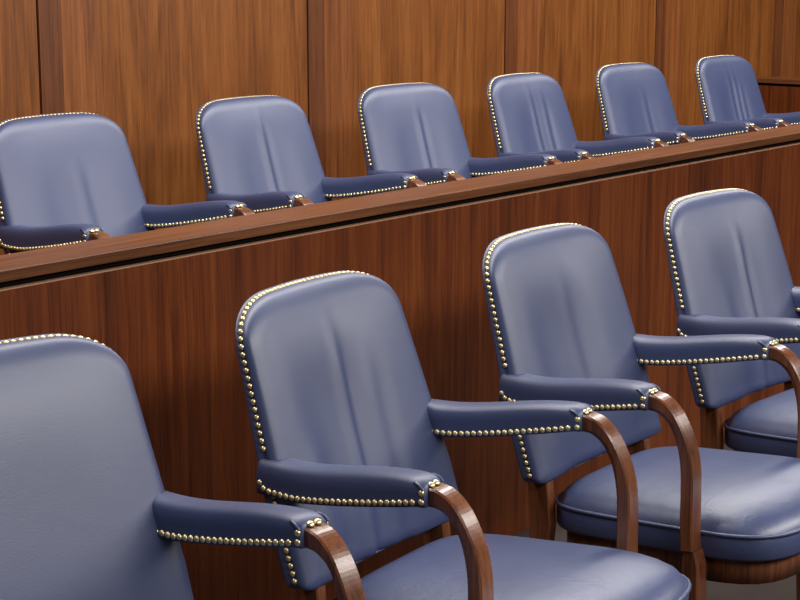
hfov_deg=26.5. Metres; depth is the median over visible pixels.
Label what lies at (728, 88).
chair
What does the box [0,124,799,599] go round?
partition
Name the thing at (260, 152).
chair
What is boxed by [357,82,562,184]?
chair
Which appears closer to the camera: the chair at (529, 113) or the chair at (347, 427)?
the chair at (347, 427)
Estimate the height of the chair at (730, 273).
1.030 m
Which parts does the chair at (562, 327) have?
nailhead trim, nailhead trim, leg, backrest, nailhead trim, leg, seat, seat frame, leg, nailhead trim, leg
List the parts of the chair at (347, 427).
nailhead trim, nailhead trim, leg, nailhead trim, backrest, leg, nailhead trim, seat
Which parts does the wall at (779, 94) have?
cap rail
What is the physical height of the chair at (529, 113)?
1.030 m
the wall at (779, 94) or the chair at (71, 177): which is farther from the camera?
the wall at (779, 94)
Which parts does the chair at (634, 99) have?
nailhead trim, backrest, nailhead trim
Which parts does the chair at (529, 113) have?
nailhead trim, backrest, nailhead trim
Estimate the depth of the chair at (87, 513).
2.64 m
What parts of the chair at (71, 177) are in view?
nailhead trim, nailhead trim, backrest, nailhead trim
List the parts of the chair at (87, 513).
nailhead trim, backrest, nailhead trim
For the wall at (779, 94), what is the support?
on the platform
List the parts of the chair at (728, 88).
nailhead trim, backrest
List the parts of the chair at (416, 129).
nailhead trim, backrest, nailhead trim, nailhead trim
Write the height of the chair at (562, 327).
1.030 m
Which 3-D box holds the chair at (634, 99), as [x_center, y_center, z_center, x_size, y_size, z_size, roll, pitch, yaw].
[1.191,-0.425,6.873,0.754,1.030,0.607,9,15,40]
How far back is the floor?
4.44 m
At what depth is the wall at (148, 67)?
6.36 m
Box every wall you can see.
[0,0,799,254]
[756,76,799,113]
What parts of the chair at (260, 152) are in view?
nailhead trim, backrest, nailhead trim, nailhead trim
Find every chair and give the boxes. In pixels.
[0,112,254,254]
[0,334,365,599]
[195,95,425,212]
[235,271,691,599]
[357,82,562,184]
[482,223,799,599]
[487,72,668,162]
[595,62,761,145]
[663,188,799,457]
[695,55,799,129]
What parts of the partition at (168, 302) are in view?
cap rail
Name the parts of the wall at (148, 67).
wall panel, wall panel, wall panel, wall panel, wall panel, wall panel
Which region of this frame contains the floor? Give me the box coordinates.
[512,443,796,599]

